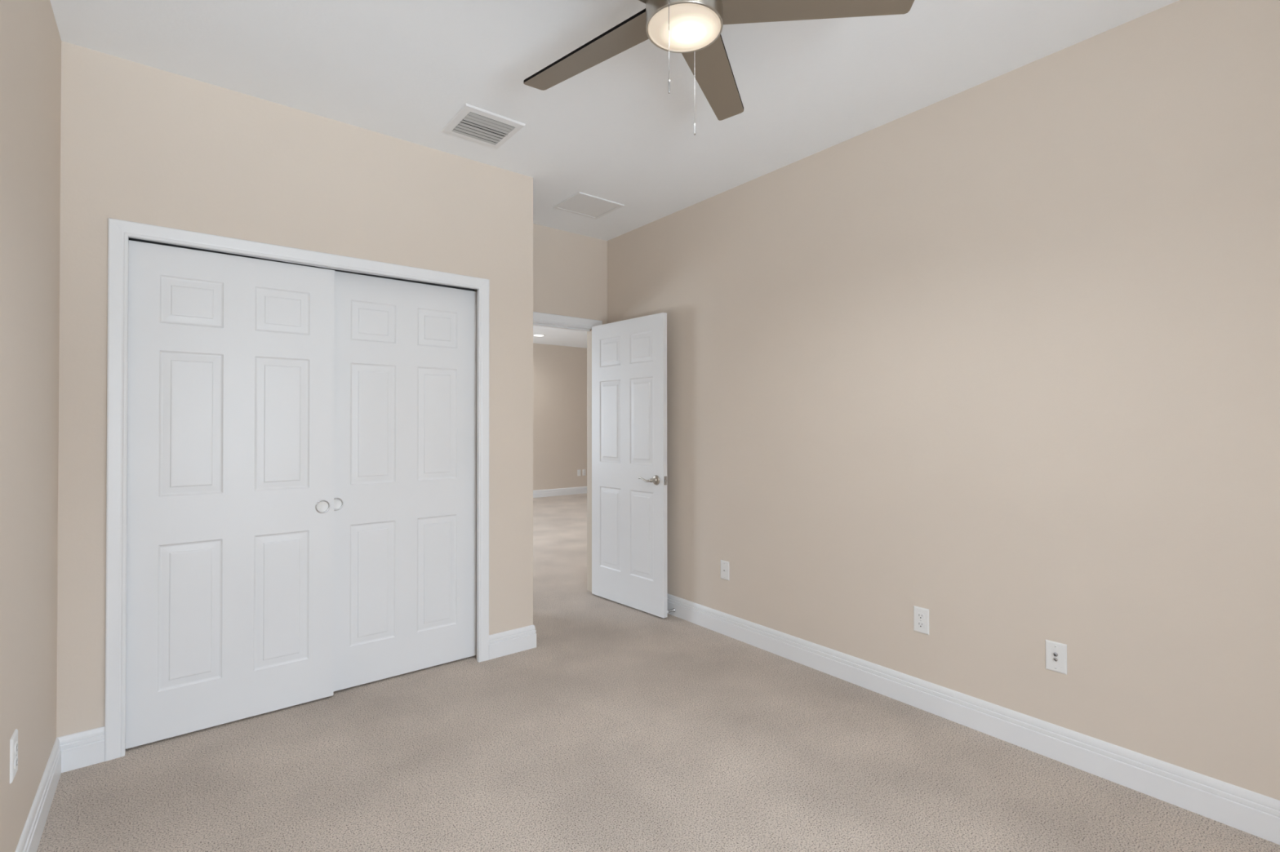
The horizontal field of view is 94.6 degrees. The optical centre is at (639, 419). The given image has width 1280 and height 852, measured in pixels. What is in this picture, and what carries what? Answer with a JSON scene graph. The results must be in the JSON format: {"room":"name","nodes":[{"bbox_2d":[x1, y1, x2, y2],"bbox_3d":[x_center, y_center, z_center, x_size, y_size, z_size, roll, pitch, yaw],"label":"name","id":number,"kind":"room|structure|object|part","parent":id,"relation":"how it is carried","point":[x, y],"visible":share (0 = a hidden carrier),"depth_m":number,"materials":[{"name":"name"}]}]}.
{"room":"empty bedroom","nodes":[
{"label":"empty bedroom","id":0,"kind":"room"},
{"bbox_2d":[0,0,61,851],"bbox_3d":[-1.058,-0.069,0.711,0.120,2.740,5.150,0,-1,-39],"label":"wall","id":1,"kind":"structure","parent":0,"point":[30,41],"depth_m":1.72,"materials":[{"name":"beige paint"}]},
{"bbox_2d":[9,728,17,783],"bbox_3d":[-1.676,0.900,1.583,0.008,0.115,0.070,0,-1,-39],"label":"wall outlet","id":2,"kind":"object","parent":1,"relation":"attached to","point":[14,740],"visible":1,"depth_m":1.57,"materials":[{"name":"white plastic"}]},
{"bbox_2d":[14,741,17,754],"bbox_3d":[-1.674,0.880,1.585,0.002,0.027,0.034,0,-1,-39],"label":"receptacle","id":3,"kind":"object","parent":2,"relation":"attached to","point":[15,742],"depth_m":1.58,"materials":[{"name":"white plastic"}]},
{"bbox_2d":[14,755,17,768],"bbox_3d":[-1.674,0.919,1.585,0.002,0.027,0.034,0,-1,-39],"label":"receptacle","id":4,"kind":"object","parent":2,"relation":"attached to","point":[15,757],"depth_m":1.58,"materials":[{"name":"white plastic"}]},
{"bbox_2d":[14,737,61,851],"bbox_3d":[-0.821,1.234,0.513,0.015,0.130,4.324,0,-1,-39],"label":"baseboard","id":5,"kind":"structure","parent":1,"relation":"attached to","point":[30,837],"depth_m":1.89,"materials":[{"name":"white paint"}]},
{"bbox_2d":[56,40,533,737],"bbox_3d":[-1.436,-0.051,2.874,1.984,2.740,0.115,0,-1,-39],"label":"wall","id":6,"kind":"structure","parent":0,"point":[140,143],"depth_m":2.58,"materials":[{"name":"beige paint"}]},
{"bbox_2d":[57,726,104,773],"bbox_3d":[-2.117,1.250,2.236,0.135,0.130,0.015,0,-1,-39],"label":"baseboard","id":7,"kind":"structure","parent":6,"relation":"attached to","point":[81,749],"depth_m":2.23,"materials":[{"name":"white paint"}]},
{"bbox_2d":[104,217,489,761],"bbox_3d":[-1.455,0.270,2.781,1.572,2.098,0.031,0,-1,-39],"label":"door frame","id":8,"kind":"structure","parent":6,"relation":"attached to","point":[119,231],"depth_m":2.32,"materials":[{"name":"white paint"}]},
{"bbox_2d":[128,237,477,291],"bbox_3d":[-1.492,-0.729,2.840,1.494,0.026,0.092,0,-1,-39],"label":"door track","id":9,"kind":"object","parent":6,"relation":"attached to","point":[130,238],"visible":0.49,"depth_m":2.75,"materials":[{"name":"white metal"}]},
{"bbox_2d":[125,240,334,749],"bbox_3d":[-1.765,0.296,2.588,0.762,2.022,0.038,0,-1,-39],"label":"door","id":10,"kind":"structure","parent":9,"relation":"hanging from","point":[231,373],"depth_m":2.55,"materials":[{"name":"white paint"}]},
{"bbox_3d":[-1.494,0.410,2.781,0.062,0.062,0.004,0,-1,-39],"label":"finger pull","id":11,"kind":"part","parent":10,"relation":"part of","materials":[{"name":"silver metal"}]},
{"bbox_3d":[-1.494,0.410,2.781,0.049,0.049,0.001,0,-1,-39],"label":"dish","id":12,"kind":"part","parent":10,"relation":"part of","materials":[{"name":"white plastic"}]},
{"bbox_2d":[333,271,476,691],"bbox_3d":[-1.222,0.296,3.075,0.762,2.029,0.038,0,-1,-39],"label":"door","id":13,"kind":"structure","parent":9,"relation":"hanging from","point":[405,436],"depth_m":3.06,"materials":[{"name":"white paint"}]},
{"bbox_3d":[-1.469,0.408,2.855,0.049,0.049,0.001,0,-1,-39],"label":"dish","id":14,"kind":"part","parent":13,"relation":"part of","materials":[{"name":"white plastic"}]},
{"bbox_3d":[-1.469,0.408,2.855,0.062,0.062,0.004,0,-1,-39],"label":"finger pull","id":15,"kind":"part","parent":13,"relation":"part of","materials":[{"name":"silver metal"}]},
{"bbox_2d":[533,342,586,490],"bbox_3d":[-2.836,0.009,9.784,8.405,2.740,0.120,0,-1,-39],"label":"wall","id":16,"kind":"structure","parent":0,"point":[559,372],"depth_m":10.79,"materials":[{"name":"beige paint"}]},
{"bbox_2d":[533,486,586,497],"bbox_3d":[-2.793,1.313,9.721,8.405,0.130,0.015,0,-1,-39],"label":"baseboard","id":17,"kind":"structure","parent":16,"relation":"attached to","point":[581,490],"depth_m":10.77,"materials":[{"name":"white paint"}]},
{"bbox_2d":[577,469,580,475],"bbox_3d":[-1.137,0.994,11.047,0.070,0.118,0.008,0,-1,-39],"label":"wall plate","id":18,"kind":"object","parent":16,"relation":"attached to","point":[578,470],"visible":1,"depth_m":11.04,"materials":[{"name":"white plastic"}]},
{"bbox_2d":[582,469,586,475],"bbox_3d":[-1.048,0.995,11.118,0.070,0.115,0.008,0,-1,-39],"label":"wall outlet","id":19,"kind":"object","parent":16,"relation":"attached to","point":[584,470],"visible":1,"depth_m":11.12,"materials":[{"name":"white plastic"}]},
{"bbox_2d":[533,223,607,324],"bbox_3d":[0.644,-0.032,5.416,8.645,2.740,0.090,0,-1,-39],"label":"wall","id":20,"kind":"structure","parent":0,"point":[570,269],"depth_m":4.43,"materials":[{"name":"beige paint"}]},
{"bbox_2d":[533,311,602,591],"bbox_3d":[-0.681,0.279,4.347,0.914,2.103,0.106,0,-1,-39],"label":"door frame","id":21,"kind":"structure","parent":20,"relation":"attached to","point":[588,333],"depth_m":4.58,"materials":[{"name":"white paint"}]},
{"bbox_2d":[591,312,667,617],"bbox_3d":[-0.093,0.304,4.216,0.151,2.027,0.796,0,-1,-42],"label":"door","id":22,"kind":"structure","parent":21,"relation":"attached to","point":[629,357],"depth_m":4.17,"materials":[{"name":"white paint"}]},
{"bbox_3d":[0.058,0.406,3.981,0.058,0.066,0.157,0,-1,-42],"label":"lever handle","id":23,"kind":"part","parent":22,"relation":"part of","materials":[{"name":"silver metal"}]},
{"bbox_3d":[0.169,0.406,3.928,0.025,0.058,0.003,0,-1,-42],"label":"latch plate","id":24,"kind":"part","parent":22,"relation":"part of","materials":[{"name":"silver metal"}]},
{"bbox_2d":[49,0,1179,348],"bbox_3d":[0.502,-1.460,5.604,8.645,0.120,10.840,0,-1,-39],"label":"ceiling","id":25,"kind":"structure","parent":0,"point":[613,131],"depth_m":2.40,"materials":[{"name":"white paint"}]},
{"bbox_2d":[440,103,525,148],"bbox_3d":[-0.764,-1.415,2.872,0.299,0.013,0.312,0,-1,-39],"label":"ceiling vent","id":26,"kind":"object","parent":25,"relation":"in","point":[473,123],"visible":1,"depth_m":2.85,"materials":[{"name":"white metal"}]},
{"bbox_2d":[552,191,624,219],"bbox_3d":[-0.341,-1.409,3.904,0.351,0.008,0.324,0,-1,-39],"label":"access panel","id":27,"kind":"object","parent":25,"relation":"attached to","point":[580,203],"visible":1,"depth_m":3.89,"materials":[{"name":"white paint"}]},
{"bbox_3d":[-0.341,-1.410,3.904,0.303,0.005,0.276,0,-1,-39],"label":"panel","id":28,"kind":"part","parent":27,"relation":"part of","materials":[{"name":"white paint"}]},
{"bbox_2d":[523,0,914,135],"bbox_3d":[0.092,-1.163,1.735,1.267,0.537,1.292,0,-1,-39],"label":"ceiling fan","id":29,"kind":"object","parent":25,"relation":"hanging from","point":[692,28],"visible":1,"depth_m":1.79,"materials":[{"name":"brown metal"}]},
{"bbox_3d":[-0.164,-1.224,1.982,0.584,0.036,0.137,0,-1,39],"label":"blade","id":30,"kind":"part","parent":29,"relation":"part of","materials":[{"name":"brown wood"}]},
{"bbox_3d":[0.081,-1.076,1.641,0.003,0.270,0.007,0,-1,20],"label":"pull chain","id":31,"kind":"part","parent":29,"relation":"part of","materials":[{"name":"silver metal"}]},
{"bbox_3d":[0.171,-1.069,1.852,0.003,0.281,0.007,0,0,15],"label":"pull chain","id":32,"kind":"part","parent":29,"relation":"part of","materials":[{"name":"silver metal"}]},
{"bbox_3d":[0.264,-1.224,2.099,0.137,0.036,0.584,0,-1,21],"label":"blade","id":33,"kind":"part","parent":29,"relation":"part of","materials":[{"name":"brown wood"}]},
{"bbox_3d":[0.507,-1.227,1.728,0.584,0.036,0.137,0,0,3],"label":"blade","id":34,"kind":"part","parent":29,"relation":"part of","materials":[{"name":"brown wood"}]},
{"bbox_2d":[36,493,1279,851],"bbox_3d":[0.505,1.400,5.580,8.645,0.120,10.840,0,-1,-39],"label":"floor","id":35,"kind":"structure","parent":0,"point":[624,728],"depth_m":2.20,"materials":[{"name":"beige carpet"}]},
{"bbox_2d":[607,0,1279,800],"bbox_3d":[1.393,-0.055,2.664,0.120,2.740,5.150,0,-1,-39],"label":"wall","id":36,"kind":"structure","parent":0,"point":[998,357],"depth_m":2.37,"materials":[{"name":"beige paint"}]},
{"bbox_2d":[720,560,729,580],"bbox_3d":[0.522,0.930,3.648,0.008,0.114,0.072,0,-1,-39],"label":"plate","id":37,"kind":"object","parent":36,"relation":"attached to","point":[724,565],"visible":1,"depth_m":3.64,"materials":[{"name":"white plastic"}]},
{"bbox_2d":[913,605,928,635],"bbox_3d":[1.282,0.915,2.694,0.008,0.115,0.070,0,-1,-39],"label":"wall outlet","id":38,"kind":"object","parent":36,"relation":"attached to","point":[921,615],"visible":1,"depth_m":2.69,"materials":[{"name":"white plastic"}]},
{"bbox_2d":[916,613,924,619],"bbox_3d":[1.280,0.896,2.692,0.002,0.027,0.034,0,-1,-39],"label":"receptacle","id":39,"kind":"object","parent":38,"relation":"attached to","point":[919,615],"depth_m":2.69,"materials":[{"name":"white plastic"}]},
{"bbox_2d":[916,621,924,628],"bbox_3d":[1.280,0.935,2.692,0.002,0.027,0.034,0,-1,-39],"label":"receptacle","id":40,"kind":"object","parent":38,"relation":"attached to","point":[920,624],"depth_m":2.69,"materials":[{"name":"white plastic"}]},
{"bbox_2d":[666,593,1279,844],"bbox_3d":[1.305,1.250,2.658,0.015,0.130,5.030,0,-1,-39],"label":"baseboard","id":41,"kind":"structure","parent":36,"relation":"attached to","point":[1249,811],"depth_m":2.34,"materials":[{"name":"white paint"}]},
{"bbox_2d":[1045,640,1066,675],"bbox_3d":[1.605,0.918,2.282,0.016,0.114,0.070,0,-1,-39],"label":"cable plate","id":42,"kind":"object","parent":36,"relation":"attached to","point":[1055,652],"visible":1,"depth_m":2.28,"materials":[{"name":"white plastic"}]},
{"bbox_3d":[-0.925,-0.044,3.732,0.115,2.740,0.590,0,-1,-39],"label":"wall","id":43,"kind":"structure","parent":0,"visible":0},
{"bbox_2d":[488,624,536,659],"bbox_3d":[-0.940,1.260,3.624,0.292,0.130,0.720,0,-1,-39],"label":"baseboard","id":44,"kind":"structure","parent":43,"relation":"attached to","point":[517,640],"depth_m":3.34,"materials":[{"name":"white paint"}]}
]}

